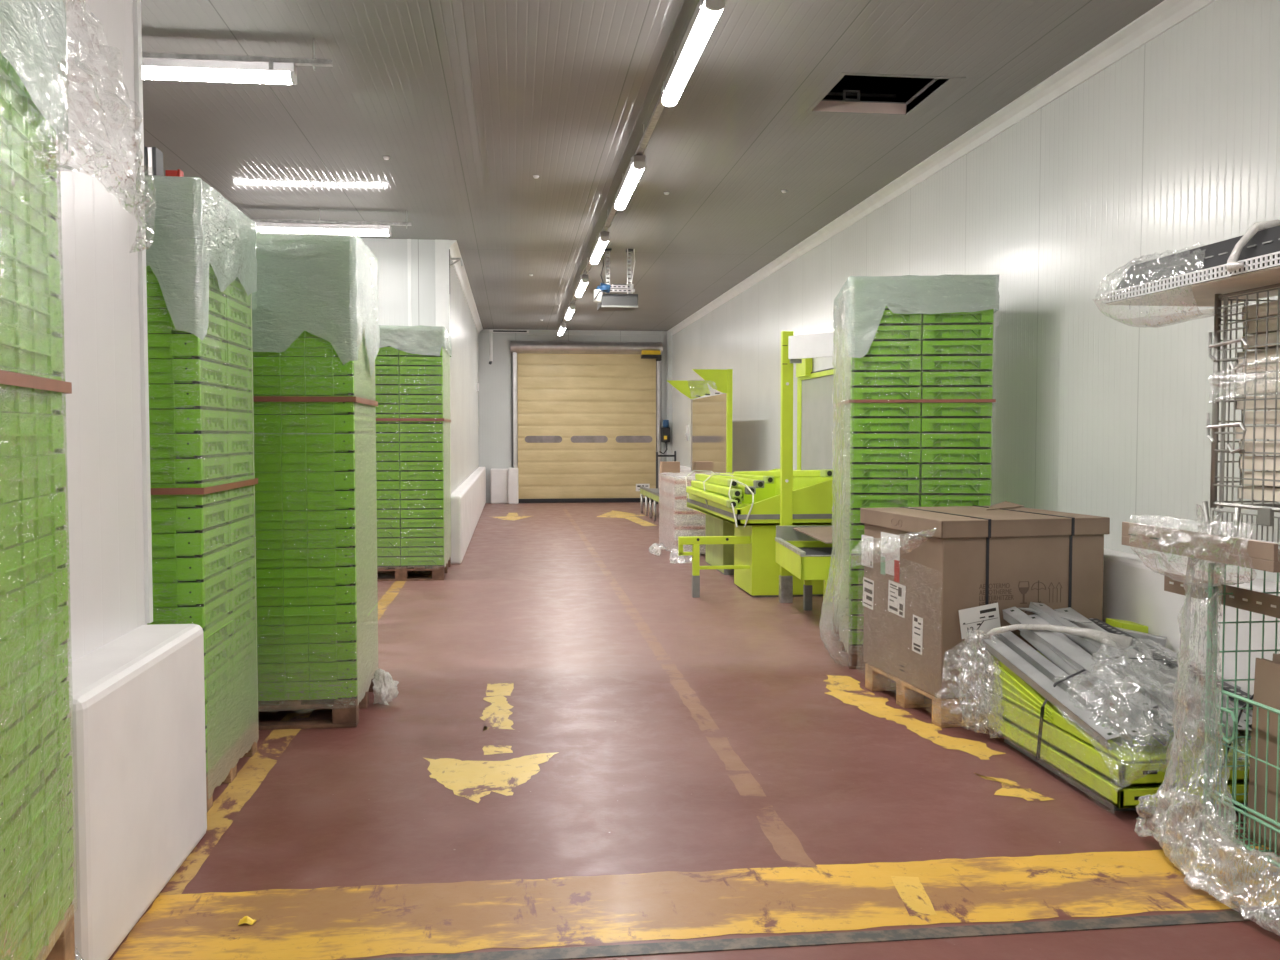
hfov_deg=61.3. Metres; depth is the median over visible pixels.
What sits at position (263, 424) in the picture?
plastic crate
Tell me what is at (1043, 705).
band
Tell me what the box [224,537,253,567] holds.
plastic crate
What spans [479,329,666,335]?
trim
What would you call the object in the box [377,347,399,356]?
plastic crate
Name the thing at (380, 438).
plastic crate
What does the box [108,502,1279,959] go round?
floor
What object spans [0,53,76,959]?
film
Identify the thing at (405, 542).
plastic crate
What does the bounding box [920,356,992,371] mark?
plastic crate
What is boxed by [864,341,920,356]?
plastic crate
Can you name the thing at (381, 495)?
plastic crate
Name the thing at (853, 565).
plastic crate
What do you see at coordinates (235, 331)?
plastic crate
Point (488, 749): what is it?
painted dash
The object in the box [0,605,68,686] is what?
plastic crate
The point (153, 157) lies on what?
beam
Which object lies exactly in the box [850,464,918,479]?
plastic crate
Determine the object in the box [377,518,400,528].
plastic crate
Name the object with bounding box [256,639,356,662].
plastic crate
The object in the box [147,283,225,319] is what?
plastic crate
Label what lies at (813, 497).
machine
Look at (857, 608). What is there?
plastic crate
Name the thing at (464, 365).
wall
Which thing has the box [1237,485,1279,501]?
panel
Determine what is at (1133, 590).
baseboard
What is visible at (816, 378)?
panel
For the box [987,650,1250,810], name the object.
bundle
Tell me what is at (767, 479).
tube
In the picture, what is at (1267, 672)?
carton
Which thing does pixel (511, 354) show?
wall
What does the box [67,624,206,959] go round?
wall
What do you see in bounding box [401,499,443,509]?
plastic crate
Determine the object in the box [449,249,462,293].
wall bracket
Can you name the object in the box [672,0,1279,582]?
wall
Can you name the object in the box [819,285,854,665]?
drape
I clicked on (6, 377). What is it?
band
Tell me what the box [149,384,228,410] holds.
plastic crate
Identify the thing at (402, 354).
plastic crate
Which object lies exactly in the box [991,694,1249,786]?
tray
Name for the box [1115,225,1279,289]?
trough
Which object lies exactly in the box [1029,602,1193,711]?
metal profile
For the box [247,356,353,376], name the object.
plastic crate
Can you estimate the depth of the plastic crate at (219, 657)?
4.44 m
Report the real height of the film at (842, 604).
2.426 m
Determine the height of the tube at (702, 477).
0.082 m
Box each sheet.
[0,0,68,152]
[144,175,256,340]
[246,229,379,375]
[379,325,451,356]
[833,274,999,357]
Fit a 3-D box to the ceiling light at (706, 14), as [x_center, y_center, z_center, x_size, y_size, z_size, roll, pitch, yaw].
[0.260,-2.250,5.707,0.104,0.111,1.500,0,3,-7]
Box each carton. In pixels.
[660,461,679,492]
[1246,658,1279,853]
[1272,653,1279,662]
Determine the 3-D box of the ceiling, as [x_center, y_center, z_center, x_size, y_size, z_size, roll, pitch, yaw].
[-2.847,-2.661,9.629,10.600,0.080,28.000,0,3,-7]
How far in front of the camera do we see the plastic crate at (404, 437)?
10.92 m
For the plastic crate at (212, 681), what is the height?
0.095 m
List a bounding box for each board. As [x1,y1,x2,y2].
[1122,522,1279,572]
[1164,572,1279,618]
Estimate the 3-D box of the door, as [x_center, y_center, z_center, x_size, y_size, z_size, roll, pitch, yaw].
[-1.129,-1.238,23.103,3.240,3.465,0.380,0,3,-7]
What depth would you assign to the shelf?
3.71 m
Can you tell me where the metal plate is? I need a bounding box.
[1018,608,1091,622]
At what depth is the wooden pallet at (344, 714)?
5.50 m
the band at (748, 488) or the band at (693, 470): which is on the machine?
the band at (693, 470)
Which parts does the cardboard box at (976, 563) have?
lid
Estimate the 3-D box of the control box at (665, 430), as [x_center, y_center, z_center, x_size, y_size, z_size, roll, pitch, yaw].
[0.531,-0.922,23.268,0.228,0.742,0.165,0,3,-7]
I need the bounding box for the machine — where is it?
[687,469,834,596]
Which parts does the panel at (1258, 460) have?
shelf panel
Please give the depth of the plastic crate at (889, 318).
6.76 m
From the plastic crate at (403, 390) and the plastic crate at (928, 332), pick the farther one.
the plastic crate at (403, 390)
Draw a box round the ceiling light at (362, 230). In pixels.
[255,222,390,236]
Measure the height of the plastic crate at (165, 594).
0.095 m
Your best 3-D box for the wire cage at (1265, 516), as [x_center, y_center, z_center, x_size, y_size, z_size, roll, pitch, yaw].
[2.461,-0.155,3.204,0.830,0.929,1.277,0,3,-7]
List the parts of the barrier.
leg, rail, rail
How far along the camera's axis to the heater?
12.91 m
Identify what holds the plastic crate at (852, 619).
on the plastic crate at (853, 642)
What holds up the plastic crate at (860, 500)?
on the plastic crate at (855, 516)
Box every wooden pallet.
[36,905,74,959]
[206,742,256,811]
[258,679,373,729]
[377,557,450,580]
[835,626,865,668]
[865,663,990,727]
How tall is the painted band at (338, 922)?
0.001 m
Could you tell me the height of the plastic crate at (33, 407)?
0.095 m
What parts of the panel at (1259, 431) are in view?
shelf panel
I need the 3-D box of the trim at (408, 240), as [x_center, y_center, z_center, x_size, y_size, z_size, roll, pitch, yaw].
[-2.621,-0.888,12.345,0.040,3.700,0.015,0,3,-7]
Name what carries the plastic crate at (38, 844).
on the plastic crate at (30, 913)
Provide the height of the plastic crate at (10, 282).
0.095 m
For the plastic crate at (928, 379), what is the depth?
6.73 m
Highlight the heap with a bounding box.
[1134,787,1279,934]
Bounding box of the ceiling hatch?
[806,72,965,116]
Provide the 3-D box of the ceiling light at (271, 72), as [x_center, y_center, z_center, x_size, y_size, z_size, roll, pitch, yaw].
[-2.667,-2.260,5.939,1.500,0.111,0.104,0,3,-7]
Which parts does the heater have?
fan motor, panel, cross rail, cross rail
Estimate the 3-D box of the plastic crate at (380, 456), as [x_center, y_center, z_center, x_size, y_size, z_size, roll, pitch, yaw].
[-2.676,-0.241,11.163,0.431,0.095,0.602,0,3,-7]
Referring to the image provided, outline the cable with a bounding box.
[1218,694,1253,832]
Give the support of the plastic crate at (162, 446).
on the plastic crate at (162, 471)
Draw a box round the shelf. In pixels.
[1102,251,1279,306]
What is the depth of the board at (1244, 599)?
3.77 m
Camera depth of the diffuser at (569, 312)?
17.80 m
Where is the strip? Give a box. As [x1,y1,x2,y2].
[352,908,1279,959]
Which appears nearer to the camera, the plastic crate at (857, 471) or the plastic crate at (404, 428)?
the plastic crate at (857, 471)
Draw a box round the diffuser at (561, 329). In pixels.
[558,327,564,335]
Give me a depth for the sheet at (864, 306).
6.71 m
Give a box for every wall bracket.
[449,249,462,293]
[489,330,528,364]
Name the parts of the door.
guide rail, motor, guide rail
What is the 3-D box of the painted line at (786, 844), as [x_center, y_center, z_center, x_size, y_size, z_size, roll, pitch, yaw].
[-0.474,0.953,12.570,0.115,0.001,17.833,0,3,-7]
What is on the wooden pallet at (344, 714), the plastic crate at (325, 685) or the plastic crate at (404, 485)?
the plastic crate at (325, 685)
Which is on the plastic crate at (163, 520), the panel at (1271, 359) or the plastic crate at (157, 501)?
the plastic crate at (157, 501)
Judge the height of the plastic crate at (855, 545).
0.095 m
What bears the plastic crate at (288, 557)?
on the plastic crate at (292, 576)
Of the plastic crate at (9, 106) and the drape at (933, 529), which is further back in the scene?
the drape at (933, 529)
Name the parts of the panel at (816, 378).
post, cross rail, panel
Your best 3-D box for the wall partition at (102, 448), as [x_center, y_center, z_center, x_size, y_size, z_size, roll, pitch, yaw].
[-1.812,-0.496,3.344,0.120,3.700,1.200,0,3,-7]
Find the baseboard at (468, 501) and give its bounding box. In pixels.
[451,467,485,563]
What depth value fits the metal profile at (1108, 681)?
4.81 m
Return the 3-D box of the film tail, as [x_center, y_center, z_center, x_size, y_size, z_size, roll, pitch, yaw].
[-1.306,-0.710,2.834,0.068,0.230,0.024,-1,3,-20]
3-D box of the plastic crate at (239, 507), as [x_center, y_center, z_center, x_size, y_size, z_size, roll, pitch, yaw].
[-2.077,0.133,4.802,0.602,0.095,0.431,0,3,-7]
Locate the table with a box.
[775,525,834,629]
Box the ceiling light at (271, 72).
[142,57,296,84]
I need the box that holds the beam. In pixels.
[144,147,162,175]
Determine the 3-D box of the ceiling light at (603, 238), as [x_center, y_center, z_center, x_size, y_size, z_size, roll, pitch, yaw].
[-0.444,-2.512,11.730,0.104,0.111,1.500,0,3,-7]
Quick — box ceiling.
[141,0,1163,330]
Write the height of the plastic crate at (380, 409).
0.095 m
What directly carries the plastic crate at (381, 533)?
on the plastic crate at (381, 542)
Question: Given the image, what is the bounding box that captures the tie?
[1226,220,1279,272]
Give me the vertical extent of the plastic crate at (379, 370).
0.095 m
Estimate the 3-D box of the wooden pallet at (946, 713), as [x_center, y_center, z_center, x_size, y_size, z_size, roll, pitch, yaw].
[1.881,1.167,6.034,0.930,0.144,0.900,-1,3,-13]
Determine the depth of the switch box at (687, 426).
21.14 m
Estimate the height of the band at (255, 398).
0.028 m
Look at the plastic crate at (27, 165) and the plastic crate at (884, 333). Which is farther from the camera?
the plastic crate at (884, 333)
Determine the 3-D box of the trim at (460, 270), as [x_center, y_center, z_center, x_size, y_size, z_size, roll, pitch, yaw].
[-2.765,-2.920,17.639,0.100,0.100,10.700,0,3,-7]
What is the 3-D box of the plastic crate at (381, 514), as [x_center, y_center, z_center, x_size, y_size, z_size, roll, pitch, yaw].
[-2.673,0.338,11.188,0.431,0.095,0.602,0,3,-7]
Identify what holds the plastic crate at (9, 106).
on the plastic crate at (27, 165)
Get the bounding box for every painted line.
[158,581,405,894]
[563,509,816,866]
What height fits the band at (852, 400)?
0.020 m
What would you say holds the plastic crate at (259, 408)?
on the plastic crate at (263, 424)
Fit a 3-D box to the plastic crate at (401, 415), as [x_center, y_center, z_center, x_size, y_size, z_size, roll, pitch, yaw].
[-2.240,-0.628,11.199,0.431,0.095,0.602,0,3,-7]
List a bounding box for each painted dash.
[480,696,514,730]
[482,745,512,754]
[486,683,513,695]
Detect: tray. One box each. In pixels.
[987,712,1248,807]
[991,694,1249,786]
[993,650,1250,762]
[1105,618,1147,632]
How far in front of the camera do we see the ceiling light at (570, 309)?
17.48 m
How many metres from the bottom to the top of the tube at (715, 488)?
0.077 m
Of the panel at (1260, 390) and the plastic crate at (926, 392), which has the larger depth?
the plastic crate at (926, 392)
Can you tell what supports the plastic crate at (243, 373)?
on the plastic crate at (244, 405)
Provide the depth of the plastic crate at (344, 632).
5.47 m
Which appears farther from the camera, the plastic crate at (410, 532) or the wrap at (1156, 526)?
the plastic crate at (410, 532)
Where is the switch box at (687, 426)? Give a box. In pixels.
[685,425,688,440]
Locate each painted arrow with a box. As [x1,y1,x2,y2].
[423,752,558,802]
[493,513,530,519]
[597,510,656,525]
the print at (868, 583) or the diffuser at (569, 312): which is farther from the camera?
the diffuser at (569, 312)
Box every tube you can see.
[686,486,737,507]
[691,481,741,496]
[695,474,737,486]
[702,489,741,503]
[707,482,755,494]
[711,474,763,487]
[720,473,773,483]
[734,469,832,476]
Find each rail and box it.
[142,38,332,70]
[251,209,411,227]
[561,51,674,322]
[656,451,675,503]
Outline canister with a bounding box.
[593,290,602,302]
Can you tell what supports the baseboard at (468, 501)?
attached to the wall at (464, 365)
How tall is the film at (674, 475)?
0.987 m
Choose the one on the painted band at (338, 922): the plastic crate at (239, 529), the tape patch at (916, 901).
the tape patch at (916, 901)
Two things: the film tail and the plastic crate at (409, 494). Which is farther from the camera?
the plastic crate at (409, 494)
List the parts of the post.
post, sign panel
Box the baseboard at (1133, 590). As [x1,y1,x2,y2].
[680,466,1279,694]
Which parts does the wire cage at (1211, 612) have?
corner post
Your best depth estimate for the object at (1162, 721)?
4.43 m
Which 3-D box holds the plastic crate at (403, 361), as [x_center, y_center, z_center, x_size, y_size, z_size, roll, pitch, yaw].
[-2.244,-1.207,11.175,0.431,0.095,0.602,0,3,-7]
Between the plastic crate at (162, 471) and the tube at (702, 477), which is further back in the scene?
the tube at (702, 477)
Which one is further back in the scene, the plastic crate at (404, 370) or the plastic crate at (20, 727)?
the plastic crate at (404, 370)
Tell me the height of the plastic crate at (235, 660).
0.095 m
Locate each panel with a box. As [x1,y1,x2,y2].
[666,369,732,472]
[796,357,864,474]
[1236,379,1279,394]
[1236,395,1279,409]
[1236,427,1279,438]
[1237,348,1279,364]
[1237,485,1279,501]
[1239,456,1279,470]
[1243,317,1279,334]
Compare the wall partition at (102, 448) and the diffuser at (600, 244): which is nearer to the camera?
the wall partition at (102, 448)
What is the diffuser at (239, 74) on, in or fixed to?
attached to the ceiling light at (271, 72)
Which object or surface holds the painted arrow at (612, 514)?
on the floor
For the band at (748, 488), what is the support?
attached to the tube at (715, 488)
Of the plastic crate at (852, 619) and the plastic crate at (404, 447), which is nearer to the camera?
the plastic crate at (852, 619)
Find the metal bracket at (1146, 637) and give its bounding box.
[1115,627,1240,689]
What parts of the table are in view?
plate, leg, plate, leg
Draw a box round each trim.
[407,239,411,325]
[435,240,450,465]
[449,240,482,333]
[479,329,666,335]
[661,331,671,460]
[668,0,1215,334]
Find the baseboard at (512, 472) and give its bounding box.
[508,468,518,503]
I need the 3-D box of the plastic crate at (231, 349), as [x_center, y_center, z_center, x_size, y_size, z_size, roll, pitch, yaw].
[-2.076,-0.542,4.778,0.602,0.095,0.431,0,3,-7]
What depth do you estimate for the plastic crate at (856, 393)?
6.78 m
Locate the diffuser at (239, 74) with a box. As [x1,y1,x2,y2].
[142,66,291,83]
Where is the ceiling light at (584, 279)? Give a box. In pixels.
[575,275,588,296]
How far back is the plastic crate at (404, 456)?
10.93 m
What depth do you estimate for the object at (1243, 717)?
4.66 m
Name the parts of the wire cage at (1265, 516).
corner post, panel, corner plate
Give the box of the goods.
[661,475,705,553]
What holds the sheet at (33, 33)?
on the film at (17, 124)
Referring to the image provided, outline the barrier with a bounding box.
[678,536,749,597]
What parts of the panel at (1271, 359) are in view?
shelf panel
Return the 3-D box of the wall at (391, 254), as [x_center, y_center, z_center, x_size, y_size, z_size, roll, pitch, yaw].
[-5.369,-0.876,12.083,6.140,3.700,0.100,0,3,-7]
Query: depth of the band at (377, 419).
10.87 m
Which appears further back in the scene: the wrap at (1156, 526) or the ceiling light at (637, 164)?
the ceiling light at (637, 164)
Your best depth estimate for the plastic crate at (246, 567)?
4.86 m
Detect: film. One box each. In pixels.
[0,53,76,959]
[200,266,258,798]
[258,330,377,704]
[443,348,450,566]
[659,472,733,555]
[834,310,993,652]
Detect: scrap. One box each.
[238,916,255,924]
[372,668,398,704]
[648,543,670,554]
[669,548,700,562]
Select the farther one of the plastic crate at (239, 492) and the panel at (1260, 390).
the plastic crate at (239, 492)
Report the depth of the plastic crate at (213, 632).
4.43 m
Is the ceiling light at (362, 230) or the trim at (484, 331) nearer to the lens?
the ceiling light at (362, 230)
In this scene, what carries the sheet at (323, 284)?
on the film at (364, 383)
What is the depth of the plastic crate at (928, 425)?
6.75 m
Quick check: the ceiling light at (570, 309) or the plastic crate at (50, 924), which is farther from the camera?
the ceiling light at (570, 309)
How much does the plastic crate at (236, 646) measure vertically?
0.095 m
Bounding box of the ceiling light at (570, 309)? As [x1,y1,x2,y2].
[565,304,574,319]
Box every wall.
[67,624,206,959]
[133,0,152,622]
[361,238,435,433]
[449,257,478,493]
[478,334,666,502]
[511,354,517,467]
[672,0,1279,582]
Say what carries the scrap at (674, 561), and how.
on the floor
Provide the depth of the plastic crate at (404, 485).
10.94 m
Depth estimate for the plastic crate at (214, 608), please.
4.21 m
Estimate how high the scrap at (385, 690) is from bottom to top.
0.180 m
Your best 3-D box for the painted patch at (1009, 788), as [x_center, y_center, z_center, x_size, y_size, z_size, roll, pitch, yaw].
[1.566,1.300,4.588,0.223,0.001,0.386,0,3,-7]
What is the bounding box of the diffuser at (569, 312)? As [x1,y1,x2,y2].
[565,309,573,319]
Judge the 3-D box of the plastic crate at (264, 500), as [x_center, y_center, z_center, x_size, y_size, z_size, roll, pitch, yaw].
[-1.765,0.097,5.633,0.602,0.095,0.431,0,3,-7]
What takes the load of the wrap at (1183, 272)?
attached to the trough
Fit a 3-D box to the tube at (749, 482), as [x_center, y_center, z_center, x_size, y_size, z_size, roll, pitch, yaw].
[1.012,0.002,11.449,0.089,0.074,1.915,0,3,-10]
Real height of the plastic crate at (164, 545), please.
0.095 m
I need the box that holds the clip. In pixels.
[165,169,183,176]
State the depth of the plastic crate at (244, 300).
4.83 m
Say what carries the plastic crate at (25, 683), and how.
on the plastic crate at (20, 727)
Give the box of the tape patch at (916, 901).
[891,876,936,915]
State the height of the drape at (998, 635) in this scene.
0.481 m
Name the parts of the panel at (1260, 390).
shelf panel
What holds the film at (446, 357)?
on the wooden pallet at (401, 573)
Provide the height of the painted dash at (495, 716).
0.001 m
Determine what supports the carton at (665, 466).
on the conveyor
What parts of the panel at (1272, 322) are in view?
shelf panel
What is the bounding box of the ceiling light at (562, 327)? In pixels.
[558,323,565,335]
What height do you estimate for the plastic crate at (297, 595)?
0.095 m
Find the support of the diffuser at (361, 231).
attached to the ceiling light at (362, 230)
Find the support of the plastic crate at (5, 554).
on the plastic crate at (22, 619)
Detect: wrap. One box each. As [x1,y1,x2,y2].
[1107,244,1205,288]
[1110,286,1243,327]
[1129,515,1247,586]
[1152,506,1236,874]
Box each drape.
[30,3,150,222]
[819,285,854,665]
[856,529,933,561]
[943,635,1004,727]
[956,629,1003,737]
[1056,636,1250,784]
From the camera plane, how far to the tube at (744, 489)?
10.37 m
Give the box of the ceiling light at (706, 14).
[661,0,724,106]
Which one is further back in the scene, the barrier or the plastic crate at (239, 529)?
the barrier
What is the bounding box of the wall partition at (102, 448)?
[53,0,146,661]
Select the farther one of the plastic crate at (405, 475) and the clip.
the plastic crate at (405, 475)
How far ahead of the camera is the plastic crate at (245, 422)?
4.86 m
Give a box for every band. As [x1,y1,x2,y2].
[0,370,71,393]
[111,846,1279,959]
[151,478,257,494]
[252,396,377,405]
[376,418,450,421]
[685,470,714,498]
[703,474,733,504]
[728,479,753,526]
[834,399,995,406]
[1036,657,1182,759]
[1212,355,1279,396]
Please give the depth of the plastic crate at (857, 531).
6.83 m
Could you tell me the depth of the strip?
3.21 m
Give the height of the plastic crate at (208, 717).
0.095 m
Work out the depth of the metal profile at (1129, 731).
4.69 m
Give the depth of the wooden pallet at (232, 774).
4.63 m
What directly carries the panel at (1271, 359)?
on the shelf panel
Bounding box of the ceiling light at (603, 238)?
[590,232,609,264]
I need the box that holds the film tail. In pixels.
[132,166,155,251]
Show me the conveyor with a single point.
(653, 493)
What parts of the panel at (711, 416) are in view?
post, glossy panel, post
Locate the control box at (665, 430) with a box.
[659,420,669,453]
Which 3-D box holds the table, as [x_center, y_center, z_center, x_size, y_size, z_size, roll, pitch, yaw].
[1.514,0.768,8.779,0.650,0.702,1.165,0,2,-2]
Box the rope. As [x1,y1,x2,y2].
[979,624,1131,651]
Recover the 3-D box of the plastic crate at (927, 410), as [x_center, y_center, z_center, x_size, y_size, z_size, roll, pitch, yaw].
[2.006,-0.447,7.027,0.431,0.095,0.602,0,3,6]
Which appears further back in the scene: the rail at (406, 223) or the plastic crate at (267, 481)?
the rail at (406, 223)
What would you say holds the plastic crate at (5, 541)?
on the plastic crate at (5, 554)
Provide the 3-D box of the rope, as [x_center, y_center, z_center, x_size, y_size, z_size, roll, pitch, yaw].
[1.962,0.752,5.150,0.706,0.128,0.072,2,3,35]
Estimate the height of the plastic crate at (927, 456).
0.095 m
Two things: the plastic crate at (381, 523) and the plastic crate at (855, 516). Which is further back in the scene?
the plastic crate at (381, 523)
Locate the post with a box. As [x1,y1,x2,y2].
[779,331,835,602]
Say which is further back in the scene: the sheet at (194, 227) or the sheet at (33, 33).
the sheet at (194, 227)
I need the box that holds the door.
[511,341,662,502]
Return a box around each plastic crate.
[0,51,55,141]
[0,93,56,181]
[0,138,57,220]
[0,184,57,259]
[0,229,59,298]
[0,275,61,337]
[0,320,62,376]
[0,366,61,414]
[0,412,63,456]
[0,454,65,502]
[0,492,65,549]
[0,530,66,595]
[0,568,67,641]
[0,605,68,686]
[0,643,67,732]
[0,681,68,779]
[0,718,70,827]
[0,755,72,876]
[0,793,72,922]
[0,829,73,959]
[9,866,73,959]
[146,266,225,296]
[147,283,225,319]
[147,309,226,342]
[147,592,230,630]
[148,334,226,365]
[148,359,227,387]
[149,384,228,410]
[149,409,228,433]
[150,434,228,458]
[150,457,229,483]
[150,479,229,507]
[151,502,229,532]
[151,524,229,557]
[152,547,230,582]
[152,569,230,606]
[203,614,232,655]
[204,636,231,679]
[204,659,232,703]
[205,680,233,728]
[205,703,232,752]
[206,739,216,776]
[220,280,250,308]
[220,298,251,329]
[220,321,251,349]
[221,343,251,370]
[221,366,251,391]
[222,389,252,412]
[222,455,253,478]
[223,412,252,433]
[223,434,252,455]
[224,475,253,500]
[224,496,253,523]
[224,517,254,545]
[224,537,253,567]
[225,558,254,590]
[225,578,254,612]
[226,599,254,634]
[232,619,255,657]
[232,640,256,679]
[233,660,256,701]
[233,687,246,705]
[246,376,353,395]
[246,452,354,471]
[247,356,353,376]
[247,395,354,414]
[247,415,354,433]
[247,434,354,452]
[248,470,354,490]
[248,490,355,510]
[248,507,355,529]
[249,526,355,548]
[249,545,355,567]
[250,583,356,605]
[251,564,355,586]
[252,337,338,356]
[255,601,356,624]
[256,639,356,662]
[256,658,356,681]
[257,620,356,643]
[258,678,357,700]
[299,330,319,337]
[375,356,399,366]
[375,366,399,375]
[375,376,399,384]
[375,385,399,394]
[375,395,399,404]
[375,405,399,413]
[376,414,399,423]
[376,424,399,432]
[376,433,399,442]
[376,443,399,451]
[376,452,400,461]
[376,462,400,471]
[376,471,400,480]
[376,481,400,490]
[376,490,400,499]
[376,500,400,509]
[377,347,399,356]
[377,509,400,518]
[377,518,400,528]
[377,528,400,537]
[377,537,401,547]
[377,547,400,556]
[377,556,401,566]
[399,348,442,356]
[399,357,442,366]
[399,376,442,385]
[399,385,442,394]
[400,366,442,375]
[400,395,442,404]
[400,405,442,413]
[400,414,442,423]
[400,424,442,432]
[400,433,443,442]
[400,443,443,451]
[400,452,443,461]
[400,461,443,471]
[400,471,443,480]
[400,480,443,490]
[401,490,443,499]
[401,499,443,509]
[401,509,443,518]
[401,518,443,528]
[401,527,443,537]
[401,538,443,547]
[401,546,443,556]
[401,556,443,566]
[849,509,863,524]
[849,524,863,539]
[849,539,861,555]
[849,554,863,570]
[849,569,863,585]
[849,584,862,600]
[849,599,863,615]
[849,614,863,630]
[849,630,862,645]
[850,403,920,418]
[850,418,920,432]
[850,434,920,448]
[850,448,919,463]
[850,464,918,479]
[850,479,919,494]
[850,494,918,509]
[851,356,920,371]
[851,372,920,387]
[851,387,920,399]
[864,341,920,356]
[873,325,920,340]
[879,310,920,325]
[919,449,991,464]
[919,464,990,479]
[919,479,990,494]
[919,494,990,506]
[920,325,992,341]
[920,340,992,356]
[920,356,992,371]
[920,371,992,387]
[920,403,991,417]
[920,418,991,432]
[920,434,990,448]
[921,309,992,325]
[921,387,992,402]
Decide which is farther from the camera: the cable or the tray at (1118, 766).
the tray at (1118, 766)
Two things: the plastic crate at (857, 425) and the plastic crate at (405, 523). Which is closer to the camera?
the plastic crate at (857, 425)
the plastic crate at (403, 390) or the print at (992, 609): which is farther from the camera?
the plastic crate at (403, 390)
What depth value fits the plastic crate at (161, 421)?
4.18 m
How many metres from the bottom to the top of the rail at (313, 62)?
0.176 m
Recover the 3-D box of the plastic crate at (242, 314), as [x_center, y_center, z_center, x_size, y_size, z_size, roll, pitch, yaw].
[-2.076,-0.735,4.768,0.602,0.095,0.431,0,3,-7]
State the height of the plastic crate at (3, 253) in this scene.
0.095 m
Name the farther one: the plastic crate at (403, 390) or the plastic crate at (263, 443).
the plastic crate at (403, 390)
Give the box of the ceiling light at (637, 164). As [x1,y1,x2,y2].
[614,155,645,210]
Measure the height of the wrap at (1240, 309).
0.143 m
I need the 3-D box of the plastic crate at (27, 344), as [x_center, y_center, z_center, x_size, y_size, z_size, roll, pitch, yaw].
[-1.587,-0.293,2.382,0.431,0.095,0.602,-1,3,-15]
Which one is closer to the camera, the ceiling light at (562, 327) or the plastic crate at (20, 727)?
the plastic crate at (20, 727)
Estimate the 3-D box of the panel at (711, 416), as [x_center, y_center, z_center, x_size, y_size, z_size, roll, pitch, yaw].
[0.620,-0.378,16.044,0.910,2.360,3.170,0,3,-7]
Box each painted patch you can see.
[823,675,1005,759]
[975,773,1053,800]
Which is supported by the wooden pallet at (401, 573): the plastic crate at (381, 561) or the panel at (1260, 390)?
the plastic crate at (381, 561)
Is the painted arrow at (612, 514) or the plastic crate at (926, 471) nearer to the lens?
the plastic crate at (926, 471)
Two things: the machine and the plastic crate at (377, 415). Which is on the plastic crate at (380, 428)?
the plastic crate at (377, 415)
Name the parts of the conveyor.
leg, leg, leg, rail, leg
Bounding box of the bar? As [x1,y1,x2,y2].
[1089,618,1252,709]
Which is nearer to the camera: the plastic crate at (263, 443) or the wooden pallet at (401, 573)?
the plastic crate at (263, 443)
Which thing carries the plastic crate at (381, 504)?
on the plastic crate at (381, 514)
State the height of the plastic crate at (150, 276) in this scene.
0.095 m
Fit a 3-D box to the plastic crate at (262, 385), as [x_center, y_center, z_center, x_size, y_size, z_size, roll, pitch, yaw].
[-1.766,-0.482,5.612,0.602,0.095,0.431,0,3,-7]
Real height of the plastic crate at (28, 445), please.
0.095 m
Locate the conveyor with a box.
[640,486,661,520]
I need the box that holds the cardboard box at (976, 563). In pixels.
[860,501,1109,715]
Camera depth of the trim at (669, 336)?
23.34 m
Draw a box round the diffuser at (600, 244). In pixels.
[590,239,607,263]
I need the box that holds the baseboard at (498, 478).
[490,469,507,503]
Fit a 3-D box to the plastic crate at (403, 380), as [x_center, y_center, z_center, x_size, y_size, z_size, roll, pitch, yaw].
[-2.244,-1.014,11.183,0.431,0.095,0.602,0,3,-7]
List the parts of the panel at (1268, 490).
shelf panel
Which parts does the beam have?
chrome plate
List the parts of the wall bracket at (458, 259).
plate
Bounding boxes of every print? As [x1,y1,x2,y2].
[864,579,872,606]
[889,584,902,615]
[913,617,920,651]
[963,608,995,628]
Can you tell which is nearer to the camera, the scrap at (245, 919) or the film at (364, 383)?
the scrap at (245, 919)
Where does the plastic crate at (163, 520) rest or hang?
on the plastic crate at (164, 545)
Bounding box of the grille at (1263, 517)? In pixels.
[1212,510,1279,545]
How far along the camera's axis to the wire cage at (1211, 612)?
3.76 m
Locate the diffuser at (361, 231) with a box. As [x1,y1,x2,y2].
[256,227,388,235]
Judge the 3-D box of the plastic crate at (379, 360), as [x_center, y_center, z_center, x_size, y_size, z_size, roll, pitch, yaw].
[-2.677,-1.205,11.122,0.431,0.095,0.602,0,3,-7]
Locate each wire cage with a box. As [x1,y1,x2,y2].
[1201,563,1279,867]
[1202,283,1279,545]
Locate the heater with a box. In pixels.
[593,249,637,310]

